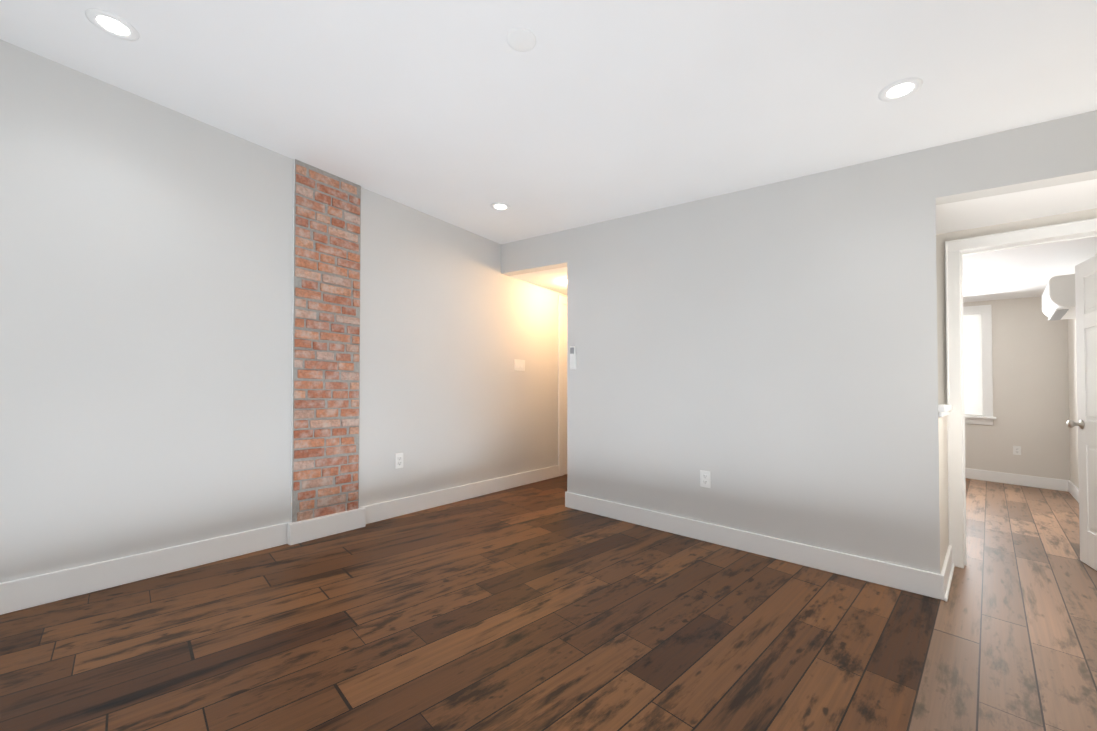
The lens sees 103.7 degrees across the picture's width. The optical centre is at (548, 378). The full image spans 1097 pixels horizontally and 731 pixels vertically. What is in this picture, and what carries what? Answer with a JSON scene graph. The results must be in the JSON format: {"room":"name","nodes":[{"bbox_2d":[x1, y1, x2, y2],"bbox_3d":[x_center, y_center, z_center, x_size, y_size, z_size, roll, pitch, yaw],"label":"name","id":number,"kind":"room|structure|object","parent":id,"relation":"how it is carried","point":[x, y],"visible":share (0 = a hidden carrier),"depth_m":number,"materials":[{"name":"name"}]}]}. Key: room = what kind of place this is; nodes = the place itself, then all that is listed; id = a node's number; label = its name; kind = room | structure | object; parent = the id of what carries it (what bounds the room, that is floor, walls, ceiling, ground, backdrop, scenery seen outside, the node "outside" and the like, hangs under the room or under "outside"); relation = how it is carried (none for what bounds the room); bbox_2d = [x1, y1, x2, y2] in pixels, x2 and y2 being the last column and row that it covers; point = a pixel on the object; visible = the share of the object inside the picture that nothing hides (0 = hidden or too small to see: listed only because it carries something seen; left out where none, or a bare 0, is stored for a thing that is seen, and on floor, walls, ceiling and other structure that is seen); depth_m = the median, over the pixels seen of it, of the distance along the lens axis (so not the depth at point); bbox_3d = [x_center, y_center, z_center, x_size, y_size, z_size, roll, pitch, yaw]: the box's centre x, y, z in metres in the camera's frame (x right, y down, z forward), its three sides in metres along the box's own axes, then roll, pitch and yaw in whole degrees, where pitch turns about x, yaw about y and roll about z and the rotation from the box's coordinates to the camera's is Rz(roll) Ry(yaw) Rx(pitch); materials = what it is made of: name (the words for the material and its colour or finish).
{"room":"empty living room","nodes":[
{"label":"empty living room","id":0,"kind":"room"},
{"bbox_2d":[0,39,566,582],"bbox_3d":[-0.584,-0.121,4.228,0.120,2.650,8.400,-1,-1,37],"label":"wall","id":1,"kind":"structure","parent":0,"point":[146,277],"depth_m":2.33,"materials":[{"name":"grey paint"}]},
{"bbox_2d":[0,465,558,614],"bbox_3d":[-0.489,1.036,4.191,0.058,0.330,8.080,-1,-1,37],"label":"baseboard","id":2,"kind":"structure","parent":1,"relation":"attached to","point":[29,592],"depth_m":2.42,"materials":[{"name":"white wood"}]},
{"bbox_2d":[395,453,402,468],"bbox_3d":[-1.159,0.639,3.352,0.009,0.118,0.072,-1,-1,37],"label":"electrical outlet","id":3,"kind":"object","parent":1,"relation":"attached to","point":[398,460],"visible":1,"depth_m":3.35,"materials":[{"name":"white plastic"}]},
{"bbox_2d":[514,359,524,370],"bbox_3d":[-0.298,-0.141,4.498,0.010,0.120,0.165,-1,-1,37],"label":"light switch","id":4,"kind":"object","parent":1,"relation":"attached to","point":[519,365],"visible":1,"depth_m":4.49,"materials":[{"name":"white plastic"}]},
{"bbox_2d":[558,295,566,475],"bbox_3d":[0.398,0.095,5.414,0.030,2.143,0.940,-1,-1,37],"label":"door frame","id":5,"kind":"structure","parent":1,"relation":"attached to","point":[562,382],"depth_m":5.08,"materials":[{"name":"white wood"}]},
{"bbox_2d":[510,267,566,294],"bbox_3d":[1.167,-1.155,5.693,0.920,0.517,3.974,-1,-1,37],"label":"ceiling","id":6,"kind":"structure","parent":0,"point":[555,280],"depth_m":4.44,"materials":[{"name":"white paint"}]},
{"bbox_2d":[0,474,1096,730],"bbox_3d":[2.158,1.226,3.325,5.900,0.504,10.500,-1,-1,37],"label":"floor","id":7,"kind":"structure","parent":0,"point":[536,606],"depth_m":1.82,"materials":[{"name":"brown wood"}]},
{"bbox_2d":[291,159,360,521],"bbox_3d":[-1.487,-0.176,2.915,0.028,2.451,0.447,-1,-1,37],"label":"brick column","id":8,"kind":"structure","parent":7,"relation":"on","point":[326,349],"depth_m":2.89,"materials":[{"name":"brick"}]},
{"bbox_2d":[0,0,1096,243],"bbox_3d":[0.173,-1.404,1.179,5.030,0.368,4.426,-1,-1,37],"label":"ceiling","id":9,"kind":"structure","parent":0,"point":[462,114],"depth_m":1.96,"materials":[{"name":"white paint"}]},
{"bbox_2d":[85,8,139,40],"bbox_3d":[-1.752,-1.420,1.736,0.154,0.012,0.154,-1,-1,37],"label":"recessed light","id":10,"kind":"object","parent":9,"relation":"in","point":[112,27],"visible":1,"depth_m":1.73,"materials":[{"name":"white"}]},
{"bbox_2d":[490,202,509,210],"bbox_3d":[-0.376,-1.342,3.369,0.154,0.012,0.154,-1,-1,37],"label":"recessed light","id":11,"kind":"object","parent":9,"relation":"in","point":[499,206],"visible":1,"depth_m":3.36,"materials":[{"name":"white"}]},
{"bbox_2d":[507,27,535,51],"bbox_3d":[-0.108,-1.355,1.727,0.118,0.010,0.118,-1,-1,37],"label":"cover plate","id":12,"kind":"object","parent":9,"relation":"attached to","point":[520,39],"visible":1,"depth_m":1.72,"materials":[{"name":"white plastic"}]},
{"bbox_2d":[878,77,922,101],"bbox_3d":[1.567,-1.285,1.922,0.154,0.012,0.154,-1,-1,37],"label":"recessed light","id":13,"kind":"object","parent":9,"relation":"in","point":[895,90],"visible":1,"depth_m":1.92,"materials":[{"name":"white"}]},
{"bbox_2d":[567,147,939,573],"bbox_3d":[1.169,-0.067,3.108,2.427,2.520,0.120,-1,-1,37],"label":"wall","id":14,"kind":"structure","parent":0,"point":[766,356],"depth_m":2.81,"materials":[{"name":"grey paint"}]},
{"bbox_2d":[501,230,566,275],"bbox_3d":[-0.117,-1.179,4.097,0.800,0.318,0.120,-1,-1,37],"label":"lintel","id":15,"kind":"object","parent":14,"relation":"attached to","point":[538,253],"visible":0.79,"depth_m":4.04,"materials":[{"name":"grey paint"}]},
{"bbox_2d":[570,346,575,368],"bbox_3d":[0.211,-0.181,3.744,0.062,0.202,0.025,-1,-1,37],"label":"remote","id":16,"kind":"object","parent":14,"relation":"attached to","point":[572,357],"visible":1,"depth_m":3.73,"materials":[{"name":"white plastic"}]},
{"bbox_2d":[700,470,710,487],"bbox_3d":[1.112,0.713,3.059,0.072,0.118,0.009,-1,-1,37],"label":"outlet","id":17,"kind":"object","parent":14,"relation":"attached to","point":[705,478],"visible":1,"depth_m":3.06,"materials":[{"name":"white plastic"}]},
{"bbox_2d":[565,491,954,601],"bbox_3d":[1.371,1.098,3.267,2.570,0.230,0.701,-1,-1,37],"label":"baseboard","id":18,"kind":"structure","parent":14,"relation":"attached to","point":[923,582],"depth_m":2.74,"materials":[{"name":"white wood"}]},
{"bbox_2d":[935,110,1096,204],"bbox_3d":[2.807,-1.099,1.881,1.683,0.336,0.120,-1,-1,37],"label":"lintel","id":19,"kind":"object","parent":14,"relation":"attached to","point":[1060,151],"visible":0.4,"depth_m":2.16,"materials":[{"name":"grey paint"}]},
{"bbox_2d":[938,412,948,573],"bbox_3d":[2.311,0.692,2.604,0.696,1.023,0.115,1,-1,-44],"label":"wall","id":20,"kind":"structure","parent":0,"point":[943,482],"depth_m":2.52,"materials":[{"name":"beige paint"}]},
{"bbox_2d":[938,404,952,416],"bbox_3d":[2.313,0.187,2.607,0.694,0.090,0.163,1,-1,-44],"label":"cap","id":21,"kind":"object","parent":20,"relation":"on","point":[944,410],"visible":0.44,"depth_m":2.37,"materials":[{"name":"white wood"}]},
{"bbox_2d":[936,208,1096,403],"bbox_3d":[2.339,-0.019,3.169,0.120,2.516,2.630,1,-1,-44],"label":"wall","id":22,"kind":"structure","parent":0,"point":[941,239],"depth_m":2.82,"materials":[{"name":"beige paint"}]},
{"bbox_2d":[945,218,1096,567],"bbox_3d":[2.947,0.165,2.530,0.146,2.127,0.890,1,-1,-44],"label":"door frame","id":23,"kind":"structure","parent":22,"relation":"attached to","point":[953,248],"depth_m":2.77,"materials":[{"name":"white wood"}]},
{"bbox_2d":[1067,255,1096,570],"bbox_3d":[3.424,0.220,2.649,0.168,2.037,0.755,-1,-1,37],"label":"door","id":24,"kind":"structure","parent":22,"relation":"in","point":[1086,306],"depth_m":2.86,"materials":[{"name":"white wood"}]},
{"bbox_2d":[963,296,1069,479],"bbox_3d":[5.678,0.158,6.189,0.120,2.513,2.520,1,-1,-44],"label":"wall","id":25,"kind":"structure","parent":0,"point":[1030,376],"depth_m":5.58,"materials":[{"name":"beige paint"}]},
{"bbox_2d":[965,468,992,481],"bbox_3d":[5.364,1.308,6.326,1.590,0.203,0.351,-1,-1,37],"label":"baseboard","id":26,"kind":"structure","parent":25,"relation":"attached to","point":[984,475],"depth_m":5.87,"materials":[{"name":"white wood"}]},
{"bbox_2d":[963,305,995,424],"bbox_3d":[5.625,-0.192,6.113,0.072,1.651,0.990,1,-1,-44],"label":"window","id":27,"kind":"structure","parent":25,"relation":"in","point":[987,418],"depth_m":5.84,"materials":[{"name":"white"}]},
{"bbox_2d":[963,312,982,415],"bbox_3d":[5.630,-0.208,6.118,0.035,1.433,0.742,1,-1,-44],"label":"window blind slats","id":28,"kind":"object","parent":27,"relation":"attached to","point":[972,366],"visible":0.29,"depth_m":5.92,"materials":[{"name":"white plastic"}]},
{"bbox_2d":[1013,446,1020,454],"bbox_3d":[6.121,0.937,5.632,0.009,0.118,0.072,1,-1,-44],"label":"electrical outlet","id":29,"kind":"object","parent":25,"relation":"attached to","point":[1016,450],"visible":1,"depth_m":5.63,"materials":[{"name":"white plastic"}]},
{"bbox_2d":[936,179,1096,234],"bbox_3d":[2.408,-1.162,2.818,3.450,0.489,0.890,-1,-1,37],"label":"ceiling","id":30,"kind":"structure","parent":0,"point":[1015,206],"depth_m":2.41,"materials":[{"name":"white paint"}]},
{"bbox_2d":[963,237,1096,302],"bbox_3d":[4.095,-1.198,4.658,4.550,0.301,2.520,1,-1,-44],"label":"ceiling","id":31,"kind":"structure","parent":0,"point":[1024,272],"depth_m":4.39,"materials":[{"name":"white paint"}]},
{"bbox_2d":[1068,253,1096,488],"bbox_3d":[3.015,-0.010,1.906,9.920,2.730,0.120,1,-1,-44],"label":"wall","id":32,"kind":"structure","parent":0,"point":[1073,410],"depth_m":5.05,"materials":[{"name":"beige paint"}]},
{"bbox_2d":[993,471,1078,502],"bbox_3d":[4.861,1.241,3.791,0.661,0.267,4.333,-1,-1,37],"label":"baseboard","id":33,"kind":"structure","parent":32,"relation":"attached to","point":[1070,487],"depth_m":5.50,"materials":[{"name":"white wood"}]},
{"bbox_2d":[1042,274,1075,320],"bbox_3d":[4.890,-0.752,4.046,0.820,0.325,0.302,1,-1,-44],"label":"mini-split unit","id":34,"kind":"object","parent":32,"relation":"attached to","point":[1059,298],"visible":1,"depth_m":3.85,"materials":[{"name":"white plastic"}]}
]}

